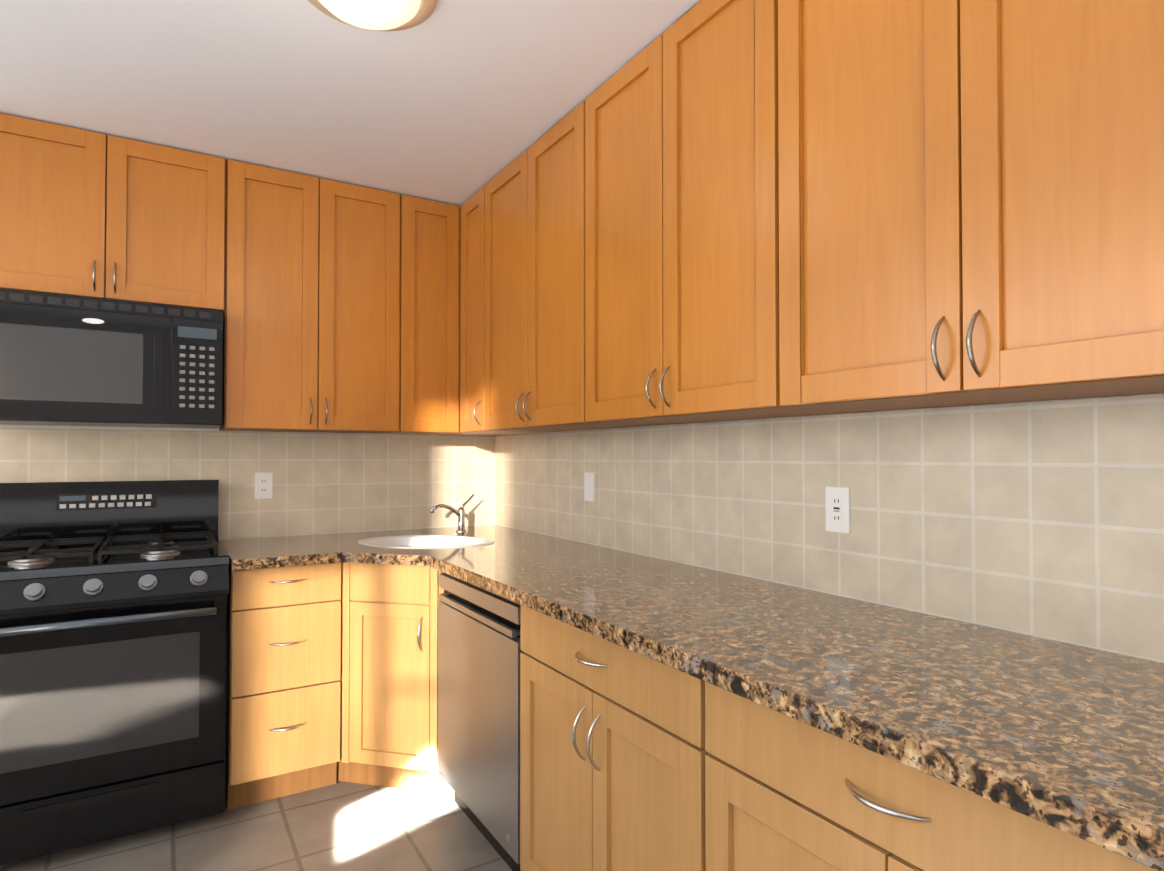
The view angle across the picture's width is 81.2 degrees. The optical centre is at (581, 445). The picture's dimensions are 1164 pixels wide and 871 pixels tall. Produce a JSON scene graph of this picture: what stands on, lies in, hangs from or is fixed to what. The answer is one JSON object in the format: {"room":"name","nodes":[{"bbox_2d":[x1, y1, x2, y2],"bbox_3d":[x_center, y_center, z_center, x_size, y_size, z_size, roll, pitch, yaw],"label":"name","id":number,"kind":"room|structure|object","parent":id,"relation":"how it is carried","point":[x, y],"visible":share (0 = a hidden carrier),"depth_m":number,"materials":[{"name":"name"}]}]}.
{"room":"kitchen","nodes":[
{"label":"kitchen","id":0,"kind":"room"},
{"bbox_2d":[0,425,485,435],"bbox_3d":[-2.193,0.086,2.605,4.200,2.445,0.100,1,-1,-31],"label":"wall","id":1,"kind":"structure","parent":0,"point":[100,427],"depth_m":2.76,"materials":[{"name":"white paint"}]},
{"bbox_2d":[0,113,225,313],"bbox_3d":[-1.802,-0.832,2.585,0.772,0.599,0.363,1,-1,-31],"label":"upper cabinet","id":2,"kind":"object","parent":1,"relation":"attached to","point":[86,213],"visible":1,"depth_m":2.47,"materials":[{"name":"brown wood"}]},
{"bbox_2d":[0,288,222,428],"bbox_3d":[-1.790,-0.300,2.547,0.762,0.438,0.414,1,-1,-31],"label":"over-the-range microwave","id":3,"kind":"object","parent":2,"relation":"attached to","point":[67,360],"visible":1,"depth_m":2.40,"materials":[{"name":"black"}]},
{"bbox_2d":[0,428,494,539],"bbox_3d":[-1.483,0.188,2.976,2.400,0.502,0.006,1,-1,-31],"label":"backsplash","id":4,"kind":"structure","parent":1,"relation":"attached to","point":[327,483],"depth_m":3.08,"materials":[{"name":"tile"}]},
{"bbox_2d":[255,472,272,498],"bbox_3d":[-1.412,0.176,3.011,0.072,0.116,0.008,1,-1,-31],"label":"electrical outlet","id":5,"kind":"object","parent":4,"relation":"attached to","point":[263,485],"visible":1,"depth_m":3.01,"materials":[{"name":"white plastic"}]},
{"bbox_2d":[219,159,399,433],"bbox_3d":[-1.177,-0.595,2.963,0.690,1.060,0.363,1,-1,-31],"label":"upper cabinet","id":6,"kind":"object","parent":1,"relation":"attached to","point":[311,316],"visible":1,"depth_m":2.82,"materials":[{"name":"brown wood"}]},
{"bbox_2d":[381,186,543,435],"bbox_3d":[-0.559,-0.592,3.194,0.604,1.060,0.614,1,-1,-31],"label":"upper cabinet","id":7,"kind":"object","parent":1,"relation":"attached to","point":[442,326],"visible":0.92,"depth_m":3.09,"materials":[{"name":"brown wood"}]},
{"bbox_2d":[0,781,511,870],"bbox_3d":[-0.916,1.316,0.495,4.200,0.080,5.000,1,-1,-31],"label":"floor","id":8,"kind":"structure","parent":0,"point":[343,826],"depth_m":2.24,"materials":[{"name":"tile"}]},
{"bbox_2d":[0,480,228,865],"bbox_3d":[-1.688,0.719,2.380,0.761,1.172,0.715,1,-1,-31],"label":"range","id":9,"kind":"object","parent":8,"relation":"on","point":[113,635],"visible":1,"depth_m":2.20,"materials":[{"name":"black metal"}]},
{"bbox_2d":[226,562,340,809],"bbox_3d":[-1.226,0.875,2.728,0.375,0.871,0.674,1,-1,-31],"label":"drawers","id":10,"kind":"object","parent":8,"relation":"on","point":[283,681],"visible":0.94,"depth_m":2.47,"materials":[{"name":"brown wood"}]},
{"bbox_2d":[336,562,453,794],"bbox_3d":[-0.613,0.878,2.963,0.913,0.871,0.913,1,-1,-31],"label":"base cabinet","id":11,"kind":"object","parent":8,"relation":"on","point":[389,686],"visible":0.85,"depth_m":2.54,"materials":[{"name":"brown wood"}]},
{"bbox_2d":[220,531,411,570],"bbox_3d":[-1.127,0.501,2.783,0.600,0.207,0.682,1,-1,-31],"label":"countertop","id":12,"kind":"structure","parent":11,"relation":"on","point":[281,551],"depth_m":2.67,"materials":[{"name":"stone"}]},
{"bbox_2d":[336,524,1163,870],"bbox_3d":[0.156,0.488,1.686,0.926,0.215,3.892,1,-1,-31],"label":"countertop","id":13,"kind":"structure","parent":11,"relation":"on","point":[1066,738],"depth_m":1.15,"materials":[{"name":"stone"}]},
{"bbox_2d":[430,494,473,531],"bbox_3d":[-0.611,0.318,3.200,0.240,0.179,0.090,1,-1,-31],"label":"faucet","id":14,"kind":"object","parent":13,"relation":"on","point":[460,512],"visible":1,"depth_m":3.23,"materials":[{"name":"silver metal"}]},
{"bbox_2d":[438,571,522,870],"bbox_3d":[-0.083,0.869,2.353,0.645,0.871,0.672,1,-1,-31],"label":"dishwasher","id":15,"kind":"object","parent":8,"relation":"on","point":[479,650],"visible":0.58,"depth_m":2.13,"materials":[{"name":"silver metal"}]},
{"bbox_2d":[520,605,709,870],"bbox_3d":[0.281,0.859,1.730,0.674,0.871,0.760,1,-1,-31],"label":"base cabinet","id":16,"kind":"object","parent":8,"relation":"on","point":[613,752],"visible":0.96,"depth_m":1.53,"materials":[{"name":"brown wood"}]},
{"bbox_2d":[705,682,1156,870],"bbox_3d":[0.675,0.849,1.085,0.674,0.871,0.745,1,-1,-31],"label":"base cabinet","id":17,"kind":"object","parent":8,"relation":"on","point":[783,792],"visible":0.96,"depth_m":1.00,"materials":[{"name":"brown wood"}]},
{"bbox_2d":[0,0,699,207],"bbox_3d":[-0.916,-1.194,0.534,4.200,0.050,5.000,1,-1,-31],"label":"ceiling","id":18,"kind":"structure","parent":0,"point":[459,103],"depth_m":2.11,"materials":[{"name":"white paint"}]},
{"bbox_2d":[308,0,436,30],"bbox_3d":[-0.527,-1.105,1.661,0.344,0.091,0.344,1,-1,-31],"label":"ceiling light","id":19,"kind":"object","parent":18,"relation":"attached to","point":[385,15],"visible":1,"depth_m":1.69,"materials":[{"name":"beige glass"}]},
{"bbox_2d":[495,393,1163,662],"bbox_3d":[0.857,0.069,1.540,0.106,2.445,4.900,1,-1,-31],"label":"wall","id":20,"kind":"structure","parent":0,"point":[1045,519],"depth_m":1.58,"materials":[{"name":"tile"}]},
{"bbox_2d":[485,101,653,431],"bbox_3d":[-0.082,-0.600,2.644,0.363,1.060,0.819,1,-1,-31],"label":"upper cabinet","id":21,"kind":"object","parent":20,"relation":"attached to","point":[535,287],"visible":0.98,"depth_m":2.51,"materials":[{"name":"brown wood"}]},
{"bbox_2d":[584,472,594,500],"bbox_3d":[0.029,0.167,2.782,0.010,0.116,0.072,1,-1,-31],"label":"light switch","id":22,"kind":"object","parent":20,"relation":"attached to","point":[589,486],"visible":1,"depth_m":2.77,"materials":[{"name":"white plastic"}]},
{"bbox_2d":[585,0,867,424],"bbox_3d":[0.346,-0.611,1.944,0.363,1.060,0.819,1,-1,-31],"label":"upper cabinet","id":23,"kind":"object","parent":20,"relation":"attached to","point":[681,229],"visible":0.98,"depth_m":1.79,"materials":[{"name":"brown wood"}]},
{"bbox_2d":[825,487,850,533],"bbox_3d":[0.659,0.164,1.751,0.008,0.116,0.072,1,-1,-31],"label":"outlet","id":24,"kind":"object","parent":20,"relation":"attached to","point":[837,505],"visible":1,"depth_m":1.75,"materials":[{"name":"white plastic"}]},
{"bbox_2d":[778,0,1163,411],"bbox_3d":[0.773,-0.622,1.244,0.363,1.060,0.819,1,-1,-31],"label":"upper cabinet","id":25,"kind":"object","parent":20,"relation":"attached to","point":[971,202],"visible":1,"depth_m":1.16,"materials":[{"name":"brown wood"}]}
]}

